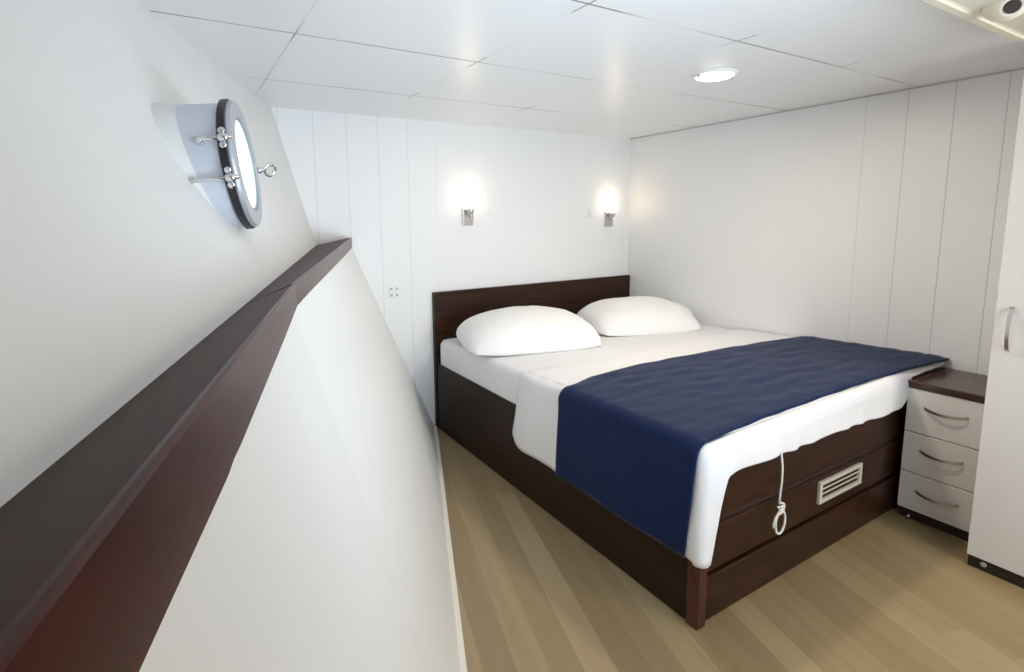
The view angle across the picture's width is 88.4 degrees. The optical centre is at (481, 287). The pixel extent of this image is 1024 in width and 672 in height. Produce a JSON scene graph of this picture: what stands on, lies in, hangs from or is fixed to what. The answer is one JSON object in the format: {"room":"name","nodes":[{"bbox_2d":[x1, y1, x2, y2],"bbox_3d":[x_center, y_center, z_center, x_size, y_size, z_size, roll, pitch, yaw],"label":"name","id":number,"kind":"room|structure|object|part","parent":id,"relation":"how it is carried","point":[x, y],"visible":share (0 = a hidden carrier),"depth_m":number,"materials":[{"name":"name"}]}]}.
{"room":"ship cabin","nodes":[
{"label":"ship cabin","id":0,"kind":"room"},
{"bbox_2d":[0,0,460,671],"bbox_3d":[-0.523,0.297,0.718,1.094,1.933,5.116,-2,8,-7],"label":"wall","id":1,"kind":"structure","parent":0,"point":[322,546],"depth_m":0.67,"materials":[{"name":"white paint"}]},
{"bbox_2d":[0,284,296,671],"bbox_3d":[-0.076,0.179,-0.204,0.088,0.080,2.310,-3,8,-14],"label":"wooden ledge","id":2,"kind":"object","parent":1,"relation":"attached to","point":[96,550],"visible":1,"depth_m":0.24,"materials":[{"name":"brown wood"}]},
{"bbox_2d":[151,99,276,228],"bbox_3d":[-0.729,-0.236,1.157,0.488,0.355,0.339,-3,8,-14],"label":"window","id":3,"kind":"structure","parent":1,"relation":"in","point":[211,142],"depth_m":1.07,"materials":[{"name":"white paint"}]},
{"bbox_3d":[-0.539,-0.280,1.198,0.039,0.279,0.281,-3,8,-14],"label":"frame","id":4,"kind":"part","parent":3,"relation":"part of","materials":[{"name":"grey metal"}]},
{"bbox_3d":[-0.544,-0.279,1.197,0.031,0.205,0.205,-3,8,-14],"label":"pane","id":5,"kind":"part","parent":3,"relation":"part of","materials":[{"name":"white"}]},
{"bbox_2d":[244,238,351,305],"bbox_3d":[-0.625,-0.114,1.937,0.190,0.066,2.191,-2,8,-11],"label":"wooden ledge","id":6,"kind":"object","parent":1,"relation":"attached to","point":[309,270],"visible":0.93,"depth_m":1.34,"materials":[{"name":"brown wood"}]},
{"bbox_2d":[434,426,466,671],"bbox_3d":[0.006,1.202,1.131,0.022,0.018,4.648,-2,8,-7],"label":"baseboard","id":7,"kind":"structure","parent":1,"relation":"attached to","point":[463,664],"depth_m":2.02,"materials":[{"name":"beige"}]},
{"bbox_2d":[271,107,630,425],"bbox_3d":[-0.034,-0.083,3.511,2.900,2.053,0.080,-5,9,-30],"label":"wall","id":8,"kind":"structure","parent":0,"point":[399,188],"depth_m":3.32,"materials":[{"name":"white paint"}]},
{"bbox_2d":[389,286,398,296],"bbox_3d":[-0.528,0.023,3.180,0.060,0.064,0.012,-5,9,-30],"label":"wall socket","id":9,"kind":"object","parent":8,"relation":"attached to","point":[393,291],"visible":1,"depth_m":3.18,"materials":[{"name":"white plastic"}]},
{"bbox_2d":[462,199,475,224],"bbox_3d":[-0.072,-0.481,3.343,0.076,0.164,0.081,-5,9,-30],"label":"wall lamp","id":10,"kind":"object","parent":8,"relation":"attached to","point":[467,212],"visible":1,"depth_m":3.35,"materials":[{"name":"silver metal"}]},
{"bbox_2d":[467,208,473,213],"bbox_3d":[-0.070,-0.488,3.338,0.044,0.034,0.044,-5,9,-30],"label":"socket","id":11,"kind":"object","parent":10,"relation":"attached to","point":[469,210],"depth_m":3.32,"materials":[{"name":"silver metal"}]},
{"bbox_3d":[-0.071,-0.533,3.332,0.072,0.058,0.072,-5,9,-30],"label":"lamp shade","id":12,"kind":"part","parent":10,"relation":"part of","materials":[{"name":"white glass"}]},
{"bbox_2d":[588,209,593,216],"bbox_3d":[0.812,-0.554,3.894,0.046,0.060,0.012,-5,9,-30],"label":"light switch","id":13,"kind":"object","parent":8,"relation":"attached to","point":[591,211],"visible":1,"depth_m":3.89,"materials":[{"name":"white plastic"}]},
{"bbox_2d":[605,204,617,226],"bbox_3d":[0.982,-0.545,3.954,0.076,0.164,0.081,-5,9,-30],"label":"wall lamp","id":14,"kind":"object","parent":8,"relation":"attached to","point":[609,215],"visible":1,"depth_m":3.96,"materials":[{"name":"silver metal"}]},
{"bbox_3d":[0.984,-0.597,3.942,0.072,0.058,0.072,-5,9,-30],"label":"lamp shade","id":15,"kind":"part","parent":14,"relation":"part of","materials":[{"name":"white glass"}]},
{"bbox_2d":[137,0,1023,138],"bbox_3d":[0.287,-0.764,1.058,4.479,0.060,4.300,-5,9,-30],"label":"ceiling","id":16,"kind":"structure","parent":0,"point":[608,68],"depth_m":1.91,"materials":[{"name":"paint"}]},
{"bbox_2d":[692,68,738,81],"bbox_3d":[0.978,-0.887,2.207,0.180,0.019,0.180,-5,9,-30],"label":"recessed light","id":17,"kind":"object","parent":16,"relation":"in","point":[711,75],"visible":1,"depth_m":2.17,"materials":[{"name":"white plastic"}]},
{"bbox_2d":[696,72,733,81],"bbox_3d":[0.978,-0.886,2.207,0.148,0.018,0.148,-5,9,-30],"label":"diffuser","id":18,"kind":"object","parent":17,"relation":"attached to","point":[700,76],"depth_m":2.18,"materials":[{"name":"white plastic"}]},
{"bbox_2d":[919,0,1023,40],"bbox_3d":[1.415,-0.682,0.949,1.250,0.099,0.960,-5,9,-30],"label":"ceiling light","id":19,"kind":"object","parent":16,"relation":"attached to","point":[1004,18],"depth_m":1.35,"materials":[{"name":"beige plastic"}]},
{"bbox_2d":[437,428,1023,671],"bbox_3d":[0.684,1.178,1.537,3.617,0.060,4.300,-5,9,-30],"label":"floor","id":20,"kind":"structure","parent":0,"point":[897,593],"depth_m":1.82,"materials":[{"name":"brown wood"}]},
{"bbox_2d":[432,275,906,629],"bbox_3d":[0.927,0.509,2.937,1.694,0.888,1.995,-5,9,-30],"label":"double bed","id":21,"kind":"object","parent":20,"relation":"on","point":[834,485],"visible":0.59,"depth_m":2.14,"materials":[{"name":"brown wood"}]},
{"bbox_3d":[0.433,0.402,3.779,1.694,0.888,0.030,-5,9,-30],"label":"headboard","id":22,"kind":"part","parent":21,"relation":"part of","materials":[{"name":"brown wood"}]},
{"bbox_3d":[0.216,0.795,2.556,0.026,0.431,1.931,-5,9,-30],"label":"rail","id":23,"kind":"part","parent":21,"relation":"part of","materials":[{"name":"brown wood"}]},
{"bbox_2d":[440,325,925,403],"bbox_3d":[0.931,0.474,2.933,1.670,0.354,1.922,-5,9,-30],"label":"mattress","id":24,"kind":"object","parent":21,"relation":"on","point":[499,375],"visible":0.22,"depth_m":2.87,"materials":[{"name":"white fabric"}]},
{"bbox_2d":[456,306,600,355],"bbox_3d":[0.267,0.230,3.098,0.802,0.223,0.521,-3,8,-14],"label":"pillow","id":25,"kind":"object","parent":24,"relation":"on","point":[515,330],"visible":0.98,"depth_m":2.90,"materials":[{"name":"white fabric"}]},
{"bbox_2d":[576,296,700,336],"bbox_3d":[1.058,0.166,3.510,0.785,0.213,0.522,-3,8,-13],"label":"pillow","id":26,"kind":"object","parent":24,"relation":"on","point":[633,315],"visible":0.9,"depth_m":3.31,"materials":[{"name":"white fabric"}]},
{"bbox_2d":[512,329,943,568],"bbox_3d":[1.157,0.559,2.528,1.723,0.438,1.123,-5,9,-30],"label":"sheet","id":27,"kind":"object","parent":24,"relation":"on","point":[534,433],"visible":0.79,"depth_m":2.09,"materials":[{"name":"white fabric"}]},
{"bbox_2d":[555,336,948,557],"bbox_3d":[1.229,0.561,2.391,1.762,0.437,0.808,-5,9,-30],"label":"blanket","id":28,"kind":"object","parent":27,"relation":"on","point":[631,439],"visible":1,"depth_m":2.06,"materials":[{"name":"blue fabric"}]},
{"bbox_2d":[772,452,785,534],"bbox_3d":[1.039,0.719,1.831,0.077,0.299,0.026,-5,9,-30],"label":"rope","id":29,"kind":"object","parent":27,"relation":"hanging from","point":[782,507],"visible":1,"depth_m":1.83,"materials":[{"name":"white fabric"}]},
{"bbox_3d":[0.709,0.997,1.734,0.042,0.245,0.046,-5,9,-30],"label":"leg","id":30,"kind":"part","parent":21,"relation":"part of","materials":[{"name":"brown wood"}]},
{"bbox_2d":[816,462,862,504],"bbox_3d":[1.446,0.784,2.120,0.324,0.090,0.012,-5,9,-30],"label":"vent grille","id":31,"kind":"object","parent":21,"relation":"attached to","point":[835,481],"depth_m":2.11,"materials":[{"name":"beige plastic"}]},
{"bbox_2d":[897,367,987,540],"bbox_3d":[2.074,0.712,2.294,0.382,0.628,0.284,-5,9,-30],"label":"nightstand","id":32,"kind":"object","parent":20,"relation":"on","point":[945,406],"visible":0.81,"depth_m":2.22,"materials":[{"name":"white paint"}]},
{"bbox_3d":[1.941,0.903,2.238,0.018,0.168,0.274,-5,9,-30],"label":"drawer","id":33,"kind":"part","parent":32,"relation":"part of","materials":[{"name":"white paint"}]},
{"bbox_3d":[1.923,0.898,2.229,0.026,0.021,0.148,-5,9,-30],"label":"handle","id":34,"kind":"part","parent":32,"relation":"part of","materials":[{"name":"silver metal"}]},
{"bbox_3d":[1.939,0.727,2.214,0.018,0.178,0.274,-5,9,-30],"label":"drawer","id":35,"kind":"part","parent":32,"relation":"part of","materials":[{"name":"white paint"}]},
{"bbox_3d":[1.920,0.715,2.204,0.026,0.021,0.148,-5,9,-30],"label":"handle","id":36,"kind":"part","parent":32,"relation":"part of","materials":[{"name":"silver metal"}]},
{"bbox_3d":[1.936,0.540,2.189,0.018,0.191,0.274,-5,9,-30],"label":"drawer","id":37,"kind":"part","parent":32,"relation":"part of","materials":[{"name":"white paint"}]},
{"bbox_3d":[1.918,0.524,2.179,0.026,0.021,0.148,-5,9,-30],"label":"handle","id":38,"kind":"part","parent":32,"relation":"part of","materials":[{"name":"silver metal"}]},
{"bbox_2d":[967,75,1023,588],"bbox_3d":[2.288,0.155,1.643,0.554,1.900,0.889,-5,9,-30],"label":"wardrobe","id":39,"kind":"object","parent":20,"relation":"on","point":[995,547],"visible":1,"depth_m":1.89,"materials":[{"name":"white paint"}]},
{"bbox_3d":[1.861,0.146,1.857,0.030,0.160,0.011,-5,9,-30],"label":"handle","id":40,"kind":"part","parent":39,"relation":"part of","materials":[{"name":"silver metal"}]},
{"bbox_2d":[627,69,1023,375],"bbox_3d":[2.269,0.047,2.324,0.080,2.053,4.300,-5,9,-30],"label":"wall","id":41,"kind":"structure","parent":0,"point":[880,220],"depth_m":2.78,"materials":[{"name":"white paint"}]},
{"bbox_2d":[630,67,1023,139],"bbox_3d":[2.219,-0.904,2.174,0.009,0.007,4.300,-5,9,-30],"label":"trim","id":42,"kind":"structure","parent":41,"relation":"attached to","point":[1022,68],"depth_m":2.69,"materials":[{"name":"grey"}]}
]}

